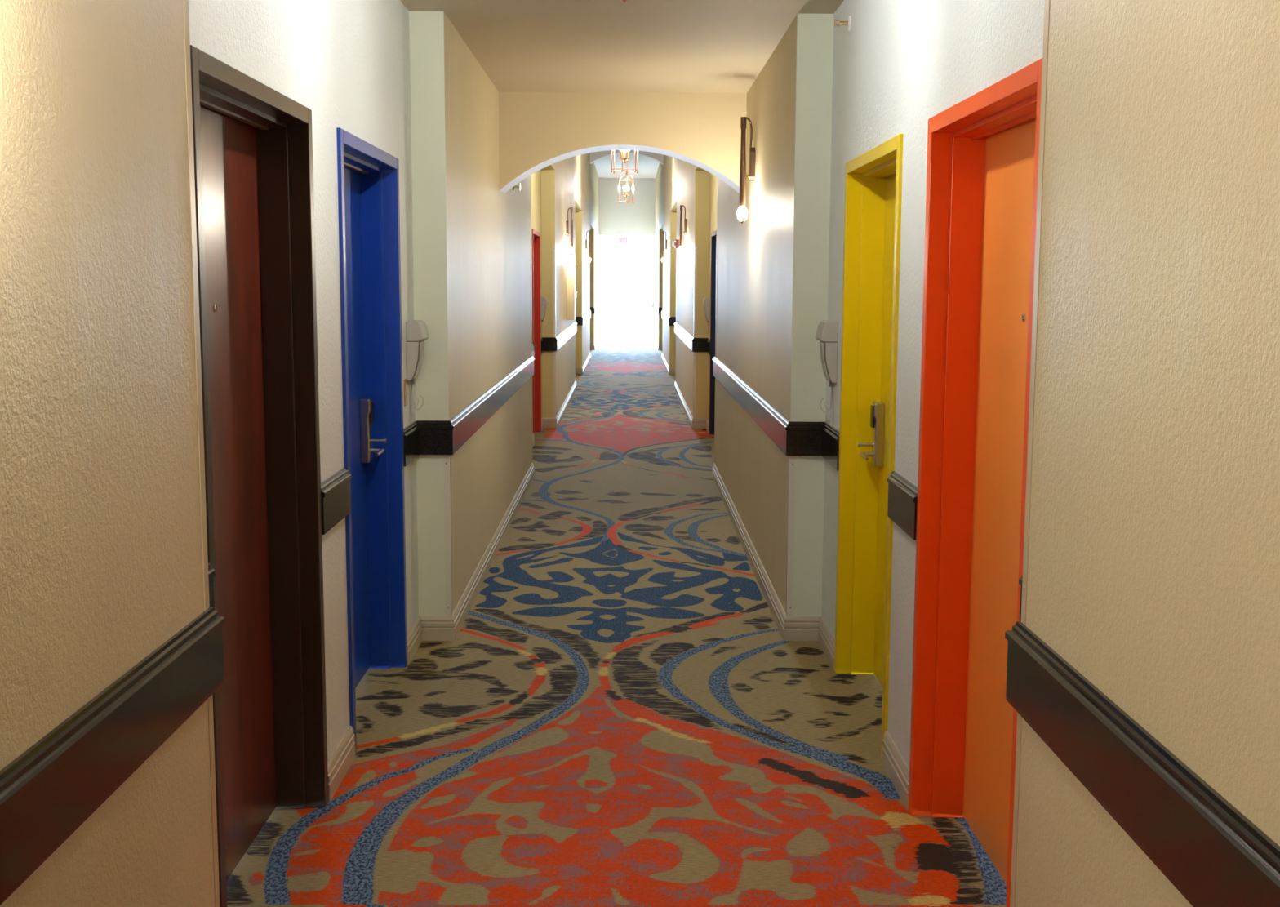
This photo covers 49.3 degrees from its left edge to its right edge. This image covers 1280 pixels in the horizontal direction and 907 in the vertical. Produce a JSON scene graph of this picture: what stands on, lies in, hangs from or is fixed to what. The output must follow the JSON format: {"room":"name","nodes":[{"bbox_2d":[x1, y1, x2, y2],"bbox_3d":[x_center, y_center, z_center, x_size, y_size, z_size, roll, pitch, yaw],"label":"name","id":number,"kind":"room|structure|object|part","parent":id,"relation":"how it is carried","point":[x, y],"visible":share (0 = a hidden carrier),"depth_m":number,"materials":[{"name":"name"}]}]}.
{"room":"hotel corridor","nodes":[
{"label":"hotel corridor","id":0,"kind":"room"},
{"bbox_2d":[0,0,214,906],"bbox_3d":[-1.044,0.626,-3.170,0.566,2.735,11.573,0,7,-1],"label":"wall","id":1,"kind":"structure","parent":0,"point":[101,565],"depth_m":2.07,"materials":[{"name":"beige paint"}]},
{"bbox_2d":[0,562,225,905],"bbox_3d":[-0.828,1.043,-2.835,0.173,0.150,11.930,0,7,-1],"label":"chair rail","id":2,"kind":"object","parent":1,"relation":"attached to","point":[49,790],"visible":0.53,"depth_m":2.04,"materials":[{"name":"black wood"}]},
{"bbox_2d":[182,0,209,610],"bbox_3d":[-0.820,-0.574,2.503,0.027,1.743,0.029,0,7,-1],"label":"guard","id":3,"kind":"object","parent":1,"relation":"attached to","point":[185,2],"visible":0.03,"depth_m":2.54,"materials":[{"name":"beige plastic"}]},
{"bbox_2d":[207,694,219,906],"bbox_3d":[-0.826,0.802,2.674,0.027,0.728,0.029,0,7,-1],"label":"guard","id":4,"kind":"object","parent":1,"relation":"attached to","point":[211,722],"visible":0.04,"depth_m":2.65,"materials":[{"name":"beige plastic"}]},
{"bbox_2d":[188,0,418,760],"bbox_3d":[-1.181,-0.304,4.330,0.420,2.735,3.542,0,7,-1],"label":"wall","id":5,"kind":"structure","parent":0,"point":[347,62],"depth_m":4.42,"materials":[{"name":"white paint"}]},
{"bbox_2d":[190,44,328,906],"bbox_3d":[-1.060,0.107,3.623,0.212,2.093,1.123,0,7,-1],"label":"door","id":6,"kind":"structure","parent":5,"relation":"in","point":[253,142],"depth_m":4.01,"materials":[{"name":"brown paint"}]},
{"bbox_3d":[-1.133,0.128,3.625,0.065,2.039,1.027,0,7,-1],"label":"panel","id":7,"kind":"part","parent":6,"relation":"part of","materials":[{"name":"brown wood"}]},
{"bbox_2d":[320,467,351,534],"bbox_3d":[-0.963,0.146,4.398,0.027,0.150,0.404,0,7,-1],"label":"chair rail","id":8,"kind":"object","parent":5,"relation":"attached to","point":[335,490],"visible":0.95,"depth_m":4.37,"materials":[{"name":"black wood"}]},
{"bbox_2d":[327,725,355,801],"bbox_3d":[-0.970,0.997,4.504,0.020,0.111,0.404,0,7,-1],"label":"baseboard","id":9,"kind":"structure","parent":5,"relation":"attached to","point":[341,759],"depth_m":4.49,"materials":[{"name":"beige paint"}]},
{"bbox_2d":[336,127,407,754],"bbox_3d":[-1.073,-0.078,5.152,0.212,2.085,1.148,0,7,-1],"label":"door","id":10,"kind":"structure","parent":5,"relation":"in","point":[369,206],"depth_m":5.60,"materials":[{"name":"blue paint"}]},
{"bbox_3d":[-1.146,-0.057,5.154,0.065,2.031,1.052,0,7,-1],"label":"panel","id":11,"kind":"part","parent":10,"relation":"part of","materials":[{"name":"blue paint"}]},
{"bbox_3d":[-1.057,-0.005,5.562,0.062,0.021,0.120,0,7,-1],"label":"lever handle","id":12,"kind":"part","parent":10,"relation":"part of","materials":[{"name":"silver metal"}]},
{"bbox_3d":[-1.054,-0.051,5.606,0.068,0.022,0.022,0,7,-1],"label":"thumb knob","id":13,"kind":"part","parent":10,"relation":"part of","materials":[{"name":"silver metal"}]},
{"bbox_2d":[403,377,408,406],"bbox_3d":[-0.981,-0.256,5.841,0.007,0.114,0.072,0,7,-1],"label":"outlet plate","id":14,"kind":"object","parent":5,"relation":"attached to","point":[405,380],"visible":1,"depth_m":5.82,"materials":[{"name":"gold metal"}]},
{"bbox_2d":[405,320,428,419],"bbox_3d":[-0.950,-0.348,5.965,0.071,0.438,0.170,0,7,-1],"label":"wall phone","id":15,"kind":"object","parent":5,"relation":"attached to","point":[416,331],"visible":1,"depth_m":5.88,"materials":[{"name":"beige plastic"}]},
{"bbox_3d":[-0.980,-0.217,5.960,0.011,0.180,0.008,-6,9,-40],"label":"cord","id":16,"kind":"part","parent":15,"relation":"part of","materials":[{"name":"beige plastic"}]},
{"bbox_3d":[-0.958,-0.248,5.936,0.048,0.113,0.007,7,10,44],"label":"cord","id":17,"kind":"part","parent":15,"relation":"part of","materials":[{"name":"beige plastic"}]},
{"bbox_3d":[-0.945,-0.244,5.915,0.062,0.117,0.008,5,8,33],"label":"cord","id":18,"kind":"part","parent":15,"relation":"part of","materials":[{"name":"beige plastic"}]},
{"bbox_2d":[408,11,532,615],"bbox_3d":[-1.142,-1.723,8.607,0.566,4.500,5.295,0,7,-1],"label":"wall","id":19,"kind":"structure","parent":0,"point":[472,238],"depth_m":6.63,"materials":[{"name":"beige paint"}]},
{"bbox_2d":[443,454,453,615],"bbox_3d":[-0.855,0.364,6.211,0.028,0.728,0.030,0,7,-1],"label":"guard","id":20,"kind":"object","parent":19,"relation":"attached to","point":[446,458],"visible":1,"depth_m":6.20,"materials":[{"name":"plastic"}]},
{"bbox_2d":[403,343,534,466],"bbox_3d":[-0.935,-0.509,9.681,0.173,0.150,7.945,0,7,-1],"label":"chair rail","id":21,"kind":"object","parent":19,"relation":"attached to","point":[420,437],"visible":0.8,"depth_m":6.48,"materials":[{"name":"black wood"}]},
{"bbox_2d":[406,433,534,664],"bbox_3d":[-0.942,0.343,9.786,0.166,0.111,7.945,0,7,-1],"label":"baseboard","id":22,"kind":"structure","parent":19,"relation":"attached to","point":[425,628],"depth_m":6.73,"materials":[{"name":"beige paint"}]},
{"bbox_2d":[512,182,520,191],"bbox_3d":[-0.842,-1.819,9.512,0.050,0.052,0.052,0,7,-1],"label":"sprinkler","id":23,"kind":"object","parent":19,"relation":"attached to","point":[519,186],"visible":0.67,"depth_m":9.50,"materials":[{"name":"metal"}]},
{"bbox_2d":[530,233,532,355],"bbox_3d":[-0.896,-1.288,11.320,0.028,0.990,0.030,0,7,-1],"label":"guard","id":24,"kind":"object","parent":19,"relation":"attached to","point":[531,233],"visible":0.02,"depth_m":11.28,"materials":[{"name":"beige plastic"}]},
{"bbox_2d":[531,376,532,448],"bbox_3d":[-0.900,-0.285,11.444,0.028,0.728,0.030,0,7,-1],"label":"guard","id":25,"kind":"object","parent":19,"relation":"attached to","point":[531,376],"visible":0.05,"depth_m":11.42,"materials":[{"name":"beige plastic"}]},
{"bbox_2d":[530,169,542,433],"bbox_3d":[-1.257,-1.429,13.219,0.420,2.780,3.790,0,7,-1],"label":"wall","id":26,"kind":"structure","parent":0,"point":[535,178],"depth_m":14.20,"materials":[{"name":"paint"}]},
{"bbox_2d":[531,228,541,435],"bbox_3d":[-1.150,-1.204,14.175,0.212,2.100,1.150,0,7,-1],"label":"door","id":27,"kind":"structure","parent":26,"relation":"in","point":[535,235],"depth_m":14.68,"materials":[{"name":"red paint"}]},
{"bbox_2d":[540,296,547,332],"bbox_3d":[-1.027,-1.463,14.960,0.071,0.438,0.170,0,7,-1],"label":"wall phone","id":28,"kind":"object","parent":26,"relation":"attached to","point":[544,301],"visible":1,"depth_m":14.87,"materials":[{"name":"beige plastic"}]},
{"bbox_2d":[541,163,555,169],"bbox_3d":[-1.175,-3.661,12.943,0.566,1.720,3.790,0,7,-1],"label":"ceiling","id":29,"kind":"structure","parent":0,"point":[552,166],"depth_m":14.72,"materials":[{"name":"paint"}]},
{"bbox_2d":[541,156,575,417],"bbox_3d":[-1.221,-2.869,17.848,0.566,4.500,5.750,0,7,-1],"label":"wall","id":30,"kind":"structure","parent":0,"point":[558,184],"depth_m":15.63,"materials":[{"name":"beige paint"}]},
{"bbox_2d":[552,244,555,337],"bbox_3d":[-0.929,-1.756,15.102,0.028,0.990,0.030,0,7,-1],"label":"guard","id":31,"kind":"object","parent":30,"relation":"attached to","point":[553,246],"visible":1,"depth_m":15.09,"materials":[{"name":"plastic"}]},
{"bbox_2d":[553,351,555,417],"bbox_3d":[-0.933,-0.754,15.226,0.028,0.728,0.030,0,7,-1],"label":"guard","id":32,"kind":"object","parent":30,"relation":"attached to","point":[554,352],"visible":1,"depth_m":15.21,"materials":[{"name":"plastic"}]},
{"bbox_2d":[541,336,599,431],"bbox_3d":[-1.083,-1.689,26.173,0.166,0.111,22.780,0,7,-1],"label":"baseboard","id":33,"kind":"structure","parent":30,"relation":"attached to","point":[545,422],"depth_m":17.30,"materials":[{"name":"beige paint"}]},
{"bbox_2d":[565,207,574,254],"bbox_3d":[-0.889,-2.810,17.633,0.065,0.594,0.186,-4,8,-29],"label":"wall sconce","id":34,"kind":"object","parent":30,"relation":"attached to","point":[567,233],"visible":1,"depth_m":17.59,"materials":[{"name":"brown metal"}]},
{"bbox_3d":[-0.921,-2.858,17.675,0.032,0.188,0.068,0,7,-1],"label":"plate","id":35,"kind":"part","parent":34,"relation":"part of","materials":[{"name":"brown metal"}]},
{"bbox_2d":[566,266,576,319],"bbox_3d":[-0.886,-2.081,18.049,0.112,0.690,0.350,0,7,-1],"label":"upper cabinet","id":36,"kind":"object","parent":30,"relation":"attached to","point":[571,270],"visible":1,"depth_m":17.88,"materials":[{"name":"beige plastic"}]},
{"bbox_3d":[-0.843,-2.081,18.050,0.008,0.670,0.330,0,7,-1],"label":"cabinet door","id":37,"kind":"part","parent":36,"relation":"part of","materials":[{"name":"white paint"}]},
{"bbox_2d":[574,154,582,210],"bbox_3d":[-1.253,-4.789,22.043,0.566,1.720,3.050,0,7,-1],"label":"wall","id":38,"kind":"structure","parent":0,"point":[578,159],"depth_m":22.29,"materials":[{"name":"paint"}]},
{"bbox_2d":[575,152,590,368],"bbox_3d":[-1.293,-3.905,26.209,0.566,4.500,5.000,0,7,-1],"label":"wall","id":39,"kind":"structure","parent":0,"point":[582,217],"depth_m":24.53,"materials":[{"name":"beige paint"}]},
{"bbox_2d":[585,230,591,262],"bbox_3d":[-0.958,-3.807,25.671,0.065,0.594,0.186,-4,8,-29],"label":"wall sconce","id":40,"kind":"object","parent":39,"relation":"attached to","point":[586,247],"visible":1,"depth_m":25.62,"materials":[{"name":"brown metal"}]},
{"bbox_2d":[590,162,594,229],"bbox_3d":[-1.324,-5.814,30.305,0.566,1.720,3.600,0,7,-1],"label":"wall","id":41,"kind":"structure","parent":0,"point":[592,165],"depth_m":30.45,"materials":[{"name":"paint"}]},
{"bbox_2d":[590,164,598,345],"bbox_3d":[-1.366,-4.963,34.743,0.566,4.500,5.000,0,7,-1],"label":"wall","id":42,"kind":"structure","parent":0,"point":[593,233],"depth_m":32.95,"materials":[{"name":"beige paint"}]},
{"bbox_2d":[226,340,1006,906],"bbox_3d":[-0.156,-0.186,14.532,2.207,0.001,46.890,0,7,-1],"label":"floor","id":43,"kind":"structure","parent":0,"point":[620,713],"depth_m":4.89,"materials":[{"name":"carpet"}]},
{"bbox_2d":[400,0,844,93],"bbox_3d":[-0.024,-1.227,-0.324,2.646,0.250,17.660,0,7,-1],"label":"ceiling","id":44,"kind":"structure","parent":0,"point":[522,46],"depth_m":6.60,"materials":[{"name":"beige paint"}]},
{"bbox_2d":[498,92,746,193],"bbox_3d":[-0.103,-2.695,8.563,1.505,2.153,0.340,0,7,-1],"label":"wall","id":45,"kind":"structure","parent":0,"point":[537,131],"depth_m":8.48,"materials":[{"name":"beige paint"}]},
{"bbox_2d":[541,235,710,354],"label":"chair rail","id":46,"kind":"structure","parent":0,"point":[599,250],"depth_m":23.87,"materials":[{"name":"white paint"}]},
{"bbox_2d":[598,177,655,235],"bbox_3d":[-0.343,-6.683,37.209,2.646,1.685,0.300,0,7,-1],"label":"wall","id":47,"kind":"structure","parent":0,"point":[637,218],"depth_m":37.08,"materials":[{"name":"grey paint"}]},
{"bbox_2d":[615,232,628,244],"bbox_3d":[-0.475,-5.729,37.132,0.335,0.320,0.086,0,7,-1],"label":"exit sign","id":48,"kind":"object","parent":47,"relation":"attached to","point":[621,240],"visible":1,"depth_m":37.09,"materials":[{"name":"white paint"}]},
{"bbox_2d":[594,153,659,178],"bbox_3d":[-0.217,-5.668,22.780,2.646,0.250,29.290,0,7,-1],"label":"ceiling","id":49,"kind":"structure","parent":0,"point":[647,166],"depth_m":33.29,"materials":[{"name":"white paint"}]},
{"bbox_2d":[610,150,638,173],"bbox_3d":[-0.140,-3.471,12.971,0.260,1.697,0.271,0,7,-1],"label":"lantern","id":50,"kind":"object","parent":49,"relation":"hanging from","point":[621,157],"visible":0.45,"depth_m":13.04,"materials":[{"name":"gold metal"}]},
{"bbox_2d":[617,173,634,204],"bbox_3d":[-0.218,-4.712,22.087,0.260,1.477,0.271,0,7,-1],"label":"lantern","id":51,"kind":"object","parent":49,"relation":"hanging from","point":[624,188],"visible":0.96,"depth_m":22.12,"materials":[{"name":"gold metal"}]},
{"bbox_3d":[-0.242,-4.156,22.027,0.016,0.388,0.015,0,7,-1],"label":"corner rod","id":52,"kind":"part","parent":51,"relation":"part of","materials":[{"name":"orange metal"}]},
{"bbox_2d":[590,150,663,164],"bbox_3d":[-0.272,-6.101,28.590,1.505,0.320,0.250,0,7,-1],"label":"wall","id":53,"kind":"structure","parent":0,"point":[595,156],"depth_m":28.46,"materials":[{"name":"grey paint"}]},
{"bbox_2d":[654,164,662,345],"bbox_3d":[0.709,-4.957,34.761,0.575,4.500,5.000,0,7,-1],"label":"wall","id":54,"kind":"structure","parent":0,"point":[658,237],"depth_m":33.11,"materials":[{"name":"beige paint"}]},
{"bbox_2d":[659,162,663,229],"bbox_3d":[0.751,-5.808,30.323,0.575,1.720,3.600,0,7,-1],"label":"wall","id":55,"kind":"structure","parent":0,"point":[661,166],"depth_m":30.07,"materials":[{"name":"paint"}]},
{"bbox_2d":[662,155,676,368],"bbox_3d":[0.783,-3.899,26.227,0.575,4.500,5.000,0,7,-1],"label":"wall","id":56,"kind":"structure","parent":0,"point":[669,218],"depth_m":24.49,"materials":[{"name":"beige paint"}]},
{"bbox_2d":[661,231,666,262],"bbox_3d":[0.451,-3.803,25.685,0.081,0.594,0.183,3,7,19],"label":"wall sconce","id":57,"kind":"object","parent":56,"relation":"attached to","point":[663,232],"visible":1,"depth_m":25.63,"materials":[{"name":"brown metal"}]},
{"bbox_2d":[670,156,676,211],"bbox_3d":[0.822,-4.783,22.062,0.575,1.720,3.050,0,7,-1],"label":"wall","id":58,"kind":"structure","parent":0,"point":[673,161],"depth_m":22.34,"materials":[{"name":"paint"}]},
{"bbox_2d":[675,158,709,417],"bbox_3d":[0.854,-2.863,17.866,0.575,4.500,5.750,0,7,-1],"label":"wall","id":59,"kind":"structure","parent":0,"point":[692,185],"depth_m":15.55,"materials":[{"name":"beige paint"}]},
{"bbox_2d":[672,239,678,248],"bbox_3d":[0.511,-3.007,19.992,0.075,0.120,0.130,0,7,-1],"label":"fire alarm","id":60,"kind":"object","parent":59,"relation":"attached to","point":[675,242],"visible":1,"depth_m":19.93,"materials":[{"name":"red plastic"}]},
{"bbox_2d":[675,349,675,381],"bbox_3d":[0.547,-1.454,20.925,0.028,0.728,0.030,0,7,-1],"label":"guard","id":61,"kind":"object","parent":59,"relation":"attached to","point":[675,349],"visible":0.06,"depth_m":20.93,"materials":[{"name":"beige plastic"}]},
{"bbox_2d":[653,337,709,434],"bbox_3d":[0.561,-1.673,26.098,0.175,0.111,22.960,0,7,-1],"label":"baseboard","id":62,"kind":"structure","parent":59,"relation":"attached to","point":[695,423],"depth_m":16.81,"materials":[{"name":"beige paint"}]},
{"bbox_2d":[678,204,687,253],"bbox_3d":[0.525,-2.727,17.002,0.081,0.594,0.183,3,7,19],"label":"wall sconce","id":63,"kind":"object","parent":59,"relation":"attached to","point":[685,231],"visible":1,"depth_m":16.95,"materials":[{"name":"brown metal"}]},
{"bbox_3d":[0.558,-2.774,17.044,0.032,0.188,0.068,0,7,-1],"label":"plate","id":64,"kind":"part","parent":63,"relation":"part of","materials":[{"name":"brown metal"}]},
{"bbox_2d":[693,351,696,417],"bbox_3d":[0.596,-0.749,15.240,0.028,0.728,0.030,0,7,-1],"label":"guard","id":65,"kind":"object","parent":59,"relation":"attached to","point":[694,353],"visible":1,"depth_m":15.22,"materials":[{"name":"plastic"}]},
{"bbox_2d":[693,245,697,337],"bbox_3d":[0.600,-1.752,15.116,0.028,0.990,0.030,0,7,-1],"label":"guard","id":66,"kind":"object","parent":59,"relation":"attached to","point":[695,246],"visible":1,"depth_m":15.09,"materials":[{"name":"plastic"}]},
{"bbox_2d":[695,165,705,170],"bbox_3d":[0.900,-3.655,12.962,0.575,1.720,3.790,0,7,-1],"label":"ceiling","id":67,"kind":"structure","parent":0,"point":[697,168],"depth_m":14.81,"materials":[{"name":"paint"}]},
{"bbox_2d":[706,173,717,421],"bbox_3d":[0.969,-1.422,13.239,0.420,2.780,3.790,0,7,-1],"label":"wall","id":68,"kind":"structure","parent":0,"point":[713,179],"depth_m":14.74,"materials":[{"name":"paint"}]},
{"bbox_2d":[702,297,710,338],"bbox_3d":[0.708,-1.452,14.926,0.071,0.438,0.170,0,7,-1],"label":"wall phone","id":69,"kind":"object","parent":68,"relation":"attached to","point":[706,302],"visible":1,"depth_m":14.84,"materials":[{"name":"beige plastic"}]},
{"bbox_2d":[709,230,716,434],"bbox_3d":[0.845,-1.187,14.104,0.212,2.100,0.970,0,7,-1],"label":"door","id":70,"kind":"structure","parent":68,"relation":"in","point":[713,235],"depth_m":14.53,"materials":[{"name":"blue paint"}]},
{"bbox_2d":[714,13,833,616],"bbox_3d":[0.933,-1.717,8.625,0.575,4.500,5.295,0,7,-1],"label":"wall","id":71,"kind":"structure","parent":0,"point":[772,266],"depth_m":6.56,"materials":[{"name":"beige paint"}]},
{"bbox_2d":[714,377,715,458],"bbox_3d":[0.628,-0.281,11.457,0.028,0.728,0.030,0,7,-1],"label":"guard","id":72,"kind":"object","parent":71,"relation":"attached to","point":[715,378],"visible":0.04,"depth_m":11.46,"materials":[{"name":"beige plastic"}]},
{"bbox_2d":[715,255,716,356],"bbox_3d":[0.632,-1.283,11.333,0.028,0.990,0.030,0,7,-1],"label":"guard","id":73,"kind":"object","parent":71,"relation":"attached to","point":[716,255],"visible":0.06,"depth_m":11.32,"materials":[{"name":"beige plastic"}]},
{"bbox_2d":[736,116,755,223],"bbox_3d":[0.603,-1.595,7.872,0.081,0.594,0.183,3,7,19],"label":"wall sconce","id":74,"kind":"object","parent":71,"relation":"attached to","point":[742,212],"visible":1,"depth_m":7.82,"materials":[{"name":"brown metal"}]},
{"bbox_3d":[0.577,-1.360,7.848,0.048,0.063,0.048,0,7,-1],"label":"bulb","id":75,"kind":"part","parent":74,"relation":"part of","materials":[{"name":"white glass"}]},
{"bbox_3d":[0.607,-1.796,7.844,0.016,0.187,0.121,4,8,25],"label":"arm","id":76,"kind":"part","parent":74,"relation":"part of","materials":[{"name":"brown metal"}]},
{"bbox_3d":[0.636,-1.642,7.914,0.032,0.188,0.068,0,7,-1],"label":"plate","id":77,"kind":"part","parent":74,"relation":"part of","materials":[{"name":"brown metal"}]},
{"bbox_2d":[712,462,835,670],"bbox_3d":[0.701,0.352,9.763,0.175,0.111,8.022,0,7,-1],"label":"baseboard","id":78,"kind":"structure","parent":71,"relation":"attached to","point":[808,628],"depth_m":6.54,"materials":[{"name":"beige paint"}]},
{"bbox_2d":[712,356,839,470],"bbox_3d":[0.701,-0.499,9.657,0.182,0.150,8.022,0,7,-1],"label":"chair rail","id":79,"kind":"object","parent":71,"relation":"attached to","point":[797,438],"visible":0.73,"depth_m":6.26,"materials":[{"name":"black wood"}]},
{"bbox_2d":[786,455,795,616],"bbox_3d":[0.673,0.368,6.224,0.028,0.728,0.030,0,7,-1],"label":"guard","id":80,"kind":"object","parent":71,"relation":"attached to","point":[792,459],"visible":1,"depth_m":6.21,"materials":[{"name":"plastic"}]},
{"bbox_2d":[821,0,1044,768],"bbox_3d":[1.046,-0.291,4.300,0.420,2.735,3.642,0,7,-1],"label":"wall","id":81,"kind":"structure","parent":0,"point":[900,64],"depth_m":4.40,"materials":[{"name":"white paint"}]},
{"bbox_2d":[815,320,838,426],"bbox_3d":[0.786,-0.337,5.895,0.071,0.448,0.170,0,7,-1],"label":"wall phone","id":82,"kind":"object","parent":81,"relation":"attached to","point":[827,330],"visible":1,"depth_m":5.80,"materials":[{"name":"beige plastic"}]},
{"bbox_3d":[0.781,-0.228,5.846,0.062,0.117,0.008,-5,9,-34],"label":"cord","id":83,"kind":"part","parent":82,"relation":"part of","materials":[{"name":"beige plastic"}]},
{"bbox_3d":[0.816,-0.202,5.891,0.011,0.180,0.008,6,9,39],"label":"cord","id":84,"kind":"part","parent":82,"relation":"part of","materials":[{"name":"beige plastic"}]},
{"bbox_2d":[834,15,851,31],"bbox_3d":[0.799,-1.698,5.500,0.060,0.060,0.060,0,7,-1],"label":"sprinkler","id":85,"kind":"object","parent":81,"relation":"attached to","point":[848,23],"visible":1,"depth_m":5.49,"materials":[{"name":"white paint"}]},
{"bbox_2d":[847,15,851,31],"bbox_3d":[0.825,-1.698,5.500,0.008,0.060,0.060,0,7,-1],"label":"escutcheon plate","id":86,"kind":"object","parent":81,"relation":"attached to","point":[849,22],"depth_m":5.48,"materials":[{"name":"white paint"}]},
{"bbox_2d":[834,133,903,758],"bbox_3d":[0.922,-0.057,5.109,0.212,2.070,1.118,0,7,-1],"label":"door","id":87,"kind":"structure","parent":81,"relation":"in","point":[873,179],"depth_m":5.56,"materials":[{"name":"yellow paint"}]},
{"bbox_3d":[0.901,-0.035,5.544,0.068,0.022,0.022,0,7,-1],"label":"thumb knob","id":88,"kind":"part","parent":87,"relation":"part of","materials":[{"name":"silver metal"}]},
{"bbox_3d":[0.904,0.010,5.501,0.062,0.021,0.120,0,7,-1],"label":"lever handle","id":89,"kind":"part","parent":87,"relation":"part of","materials":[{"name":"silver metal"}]},
{"bbox_3d":[0.998,-0.036,5.112,0.059,2.016,1.022,0,7,-1],"label":"panel","id":90,"kind":"part","parent":87,"relation":"part of","materials":[{"name":"yellow paint"}]},
{"bbox_2d":[881,730,909,810],"bbox_3d":[0.824,1.010,4.464,0.020,0.111,0.423,0,7,-1],"label":"baseboard","id":91,"kind":"structure","parent":81,"relation":"attached to","point":[892,760],"depth_m":4.45,"materials":[{"name":"beige paint"}]},
{"bbox_2d":[887,471,917,540],"bbox_3d":[0.824,0.158,4.358,0.027,0.150,0.423,0,7,-1],"label":"chair rail","id":92,"kind":"object","parent":81,"relation":"attached to","point":[902,494],"visible":0.95,"depth_m":4.33,"materials":[{"name":"black wood"}]},
{"bbox_2d":[908,57,1042,906],"bbox_3d":[0.935,0.134,3.575,0.212,2.068,1.127,0,7,-1],"label":"door","id":93,"kind":"structure","parent":81,"relation":"in","point":[982,166],"depth_m":3.98,"materials":[{"name":"orange paint"}]},
{"bbox_3d":[1.011,0.155,3.579,0.059,2.014,1.031,0,7,-1],"label":"panel","id":94,"kind":"part","parent":93,"relation":"part of","materials":[{"name":"orange paint"}]},
{"bbox_2d":[1014,0,1279,906],"bbox_3d":[1.032,0.638,-3.201,0.575,2.735,11.473,0,7,-1],"label":"wall","id":95,"kind":"structure","parent":0,"point":[1153,565],"depth_m":1.88,"materials":[{"name":"beige paint"}]},
{"bbox_2d":[1009,712,1022,906],"bbox_3d":[0.705,0.819,2.588,0.027,0.728,0.029,0,7,-1],"label":"guard","id":96,"kind":"object","parent":95,"relation":"attached to","point":[1019,729],"visible":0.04,"depth_m":2.56,"materials":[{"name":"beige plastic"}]},
{"bbox_2d":[1021,0,1049,625],"bbox_3d":[0.711,-0.557,2.417,0.027,1.743,0.029,0,7,-1],"label":"guard","id":97,"kind":"object","parent":95,"relation":"attached to","point":[1046,8],"visible":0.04,"depth_m":2.45,"materials":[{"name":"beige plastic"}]},
{"bbox_2d":[1004,576,1279,906],"bbox_3d":[0.808,1.052,-2.856,0.182,0.150,11.860,0,7,-1],"label":"chair rail","id":98,"kind":"object","parent":95,"relation":"attached to","point":[1212,854],"visible":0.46,"depth_m":1.88,"materials":[{"name":"black wood"}]},
{"label":"outside","id":99,"kind":"structure","parent":0,"visible":0},
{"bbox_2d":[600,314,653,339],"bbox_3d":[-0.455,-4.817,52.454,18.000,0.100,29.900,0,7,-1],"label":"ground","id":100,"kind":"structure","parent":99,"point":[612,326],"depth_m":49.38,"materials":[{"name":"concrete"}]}
]}

